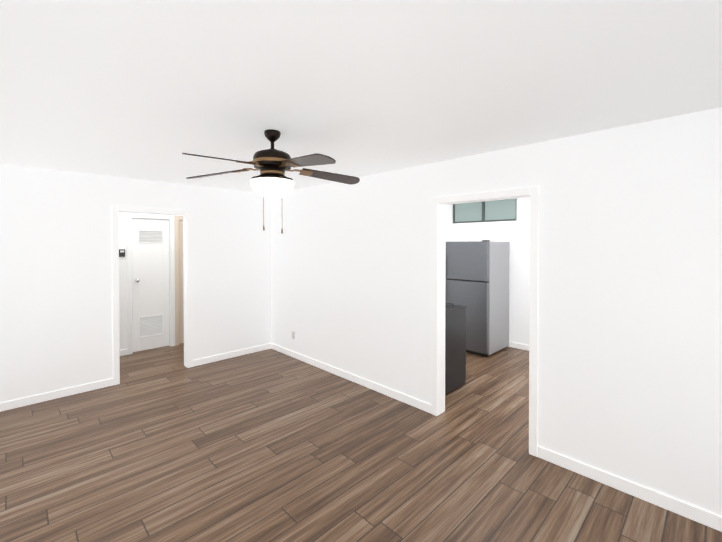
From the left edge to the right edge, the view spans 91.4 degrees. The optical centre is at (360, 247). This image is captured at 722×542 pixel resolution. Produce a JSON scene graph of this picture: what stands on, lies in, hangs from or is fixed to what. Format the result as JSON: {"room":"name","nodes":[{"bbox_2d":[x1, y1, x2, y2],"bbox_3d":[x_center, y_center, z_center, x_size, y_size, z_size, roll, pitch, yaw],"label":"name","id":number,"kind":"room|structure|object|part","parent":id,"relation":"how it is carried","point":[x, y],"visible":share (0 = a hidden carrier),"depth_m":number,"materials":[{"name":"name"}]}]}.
{"room":"empty living room","nodes":[
{"label":"empty living room","id":0,"kind":"room"},
{"bbox_2d":[0,164,270,402],"bbox_3d":[-1.614,0.379,5.476,6.220,2.440,0.120,-1,1,-45],"label":"wall","id":1,"kind":"structure","parent":0,"point":[56,311],"depth_m":3.97,"materials":[{"name":"paint"}]},
{"bbox_2d":[0,378,112,411],"bbox_3d":[-3.290,1.575,3.747,1.088,0.085,0.012,-1,1,-45],"label":"baseboard","id":2,"kind":"structure","parent":1,"relation":"attached to","point":[21,402],"depth_m":3.76,"materials":[{"name":"white paint"}]},
{"bbox_2d":[112,206,192,384],"bbox_3d":[-2.586,0.559,4.427,0.884,2.102,0.016,-1,1,-45],"label":"door frame","id":3,"kind":"structure","parent":1,"relation":"attached to","point":[115,279],"depth_m":4.16,"materials":[{"name":"white paint"}]},
{"bbox_2d":[125,212,183,283],"bbox_3d":[-2.681,0.558,4.524,0.884,2.102,0.016,-1,1,-45],"label":"door frame","id":4,"kind":"structure","parent":1,"relation":"attached to","point":[183,249],"depth_m":4.78,"materials":[{"name":"white paint"}]},
{"bbox_2d":[193,343,271,366],"bbox_3d":[-1.852,1.560,5.162,1.178,0.085,0.012,-1,1,-45],"label":"baseboard","id":5,"kind":"structure","parent":1,"relation":"attached to","point":[219,357],"depth_m":5.12,"materials":[{"name":"white paint"}]},
{"bbox_2d":[118,212,180,349],"bbox_3d":[-2.426,0.370,6.388,6.100,2.440,0.120,-1,1,-45],"label":"wall","id":6,"kind":"structure","parent":0,"point":[122,284],"depth_m":5.23,"materials":[{"name":"paint"}]},
{"bbox_2d":[119,249,124,256],"bbox_3d":[-3.526,0.082,5.200,0.075,0.110,0.028,-1,1,-45],"label":"thermostat","id":7,"kind":"object","parent":6,"relation":"attached to","point":[121,252],"visible":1,"depth_m":5.19,"materials":[{"name":"grey plastic"}]},
{"bbox_2d":[119,349,127,355],"bbox_3d":[-4.021,1.565,4.740,1.498,0.085,0.012,-1,1,-45],"label":"baseboard","id":8,"kind":"structure","parent":6,"relation":"attached to","point":[123,352],"depth_m":5.22,"materials":[{"name":"white paint"}]},
{"bbox_2d":[132,219,168,351],"bbox_3d":[-3.268,0.575,5.499,0.506,2.024,0.101,-1,1,-45],"label":"closet door","id":9,"kind":"structure","parent":6,"relation":"in","point":[150,284],"depth_m":5.50,"materials":[{"name":"white paint"}]},
{"bbox_3d":[-3.292,0.559,5.524,0.326,1.640,0.029,-1,1,-45],"label":"panel","id":10,"kind":"part","parent":9,"relation":"part of","materials":[{"name":"white"}]},
{"bbox_2d":[127,213,174,354],"bbox_3d":[-3.252,0.543,5.482,0.654,2.112,0.016,-1,1,-45],"label":"trim","id":11,"kind":"structure","parent":6,"relation":"attached to","point":[130,216],"depth_m":5.32,"materials":[{"name":"white paint"}]},
{"bbox_2d":[174,216,182,345],"bbox_3d":[-2.703,0.538,6.022,0.884,2.112,0.016,-1,1,-45],"label":"door frame","id":12,"kind":"structure","parent":6,"relation":"attached to","point":[176,222],"depth_m":5.73,"materials":[{"name":"beige paint"}]},
{"bbox_2d":[179,221,183,343],"bbox_3d":[-2.712,0.570,6.032,0.736,2.024,0.101,-1,1,-45],"label":"door leaf","id":13,"kind":"structure","parent":6,"relation":"in","point":[181,312],"depth_m":5.81,"materials":[{"name":"beige paint"}]},
{"bbox_2d":[0,343,721,541],"bbox_3d":[-0.846,1.637,4.708,6.220,0.060,9.270,-1,1,-45],"label":"floor","id":14,"kind":"structure","parent":0,"point":[162,444],"depth_m":2.61,"materials":[{"name":"brown wood"}]},
{"bbox_2d":[445,303,466,393],"bbox_3d":[0.734,1.060,4.188,0.821,1.105,0.768,-1,1,-45],"label":"range","id":15,"kind":"object","parent":14,"relation":"on","point":[455,346],"visible":0.06,"depth_m":3.99,"materials":[{"name":"grey metal"}]},
{"bbox_2d":[445,240,509,356],"bbox_3d":[1.808,0.742,5.605,0.826,1.712,0.760,-1,1,-45],"label":"fridge","id":16,"kind":"object","parent":14,"relation":"on","point":[477,278],"visible":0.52,"depth_m":5.29,"materials":[{"name":"grey metal"}]},
{"bbox_3d":[1.578,0.727,5.379,0.069,1.637,0.754,-1,1,-45],"label":"door","id":17,"kind":"part","parent":16,"relation":"part of","materials":[{"name":"metal"}]},
{"bbox_2d":[0,0,721,192],"bbox_3d":[-0.846,-0.873,4.683,6.220,0.080,9.270,-1,1,-45],"label":"ceiling","id":18,"kind":"structure","parent":0,"point":[150,90],"depth_m":1.67,"materials":[{"name":"paint"}]},
{"bbox_2d":[182,129,359,232],"bbox_3d":[-0.589,-0.452,2.430,1.269,0.715,1.226,-1,1,-45],"label":"fan","id":19,"kind":"object","parent":18,"relation":"hanging from","point":[272,165],"visible":1,"depth_m":2.37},
{"bbox_3d":[-0.620,-0.404,2.471,0.300,0.128,0.300,-1,1,-45],"label":"lamp shade","id":20,"kind":"part","parent":19,"relation":"part of","materials":[{"name":"white glass"}]},
{"bbox_2d":[446,197,529,344],"bbox_3d":[2.549,0.378,5.594,0.120,2.440,5.790,-1,1,-45],"label":"wall","id":21,"kind":"structure","parent":0,"point":[517,236],"depth_m":5.60,"materials":[{"name":"paint"}]},
{"bbox_2d":[449,198,519,225],"bbox_3d":[2.056,-0.608,5.989,0.014,0.455,1.260,-1,1,-45],"label":"window frame","id":22,"kind":"structure","parent":21,"relation":"in","point":[486,223],"depth_m":5.91,"materials":[{"name":"white paint"}]},
{"bbox_2d":[453,198,516,222],"bbox_3d":[2.098,-0.634,6.031,0.045,0.405,1.160,-1,1,-45],"label":"window","id":23,"kind":"structure","parent":21,"relation":"in","point":[493,211],"depth_m":5.99,"materials":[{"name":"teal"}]},
{"bbox_2d":[508,341,528,350],"bbox_3d":[2.518,1.556,5.540,0.015,0.085,4.200,-1,1,-45],"label":"baseboard","id":24,"kind":"structure","parent":21,"relation":"attached to","point":[519,346],"depth_m":5.55,"materials":[{"name":"white paint"}]},
{"bbox_2d":[271,107,721,516],"bbox_3d":[0.609,0.399,3.602,0.120,2.440,5.670,-1,1,-45],"label":"wall","id":25,"kind":"structure","parent":0,"point":[630,315],"depth_m":2.52,"materials":[{"name":"paint"}]},
{"bbox_2d":[272,343,430,412],"bbox_3d":[-0.369,1.567,4.512,0.015,0.085,3.018,-1,1,-45],"label":"baseboard","id":26,"kind":"structure","parent":25,"relation":"attached to","point":[419,404],"depth_m":4.14,"materials":[{"name":"white paint"}]},
{"bbox_2d":[431,186,538,456],"bbox_3d":[1.030,0.573,3.078,0.016,2.102,0.974,-1,1,-45],"label":"door frame","id":27,"kind":"structure","parent":25,"relation":"attached to","point":[533,192],"depth_m":2.77,"materials":[{"name":"white paint"}]},
{"bbox_2d":[444,197,526,410],"bbox_3d":[1.127,0.572,3.173,0.016,2.102,0.974,-1,1,-45],"label":"door frame","id":28,"kind":"structure","parent":25,"relation":"attached to","point":[445,259],"depth_m":3.48,"materials":[{"name":"white paint"}]},
{"bbox_2d":[537,446,721,531],"bbox_3d":[1.908,1.591,2.197,0.015,0.085,1.528,-1,1,-45],"label":"baseboard","id":29,"kind":"structure","parent":25,"relation":"attached to","point":[696,514],"depth_m":2.30,"materials":[{"name":"white paint"}]}
]}

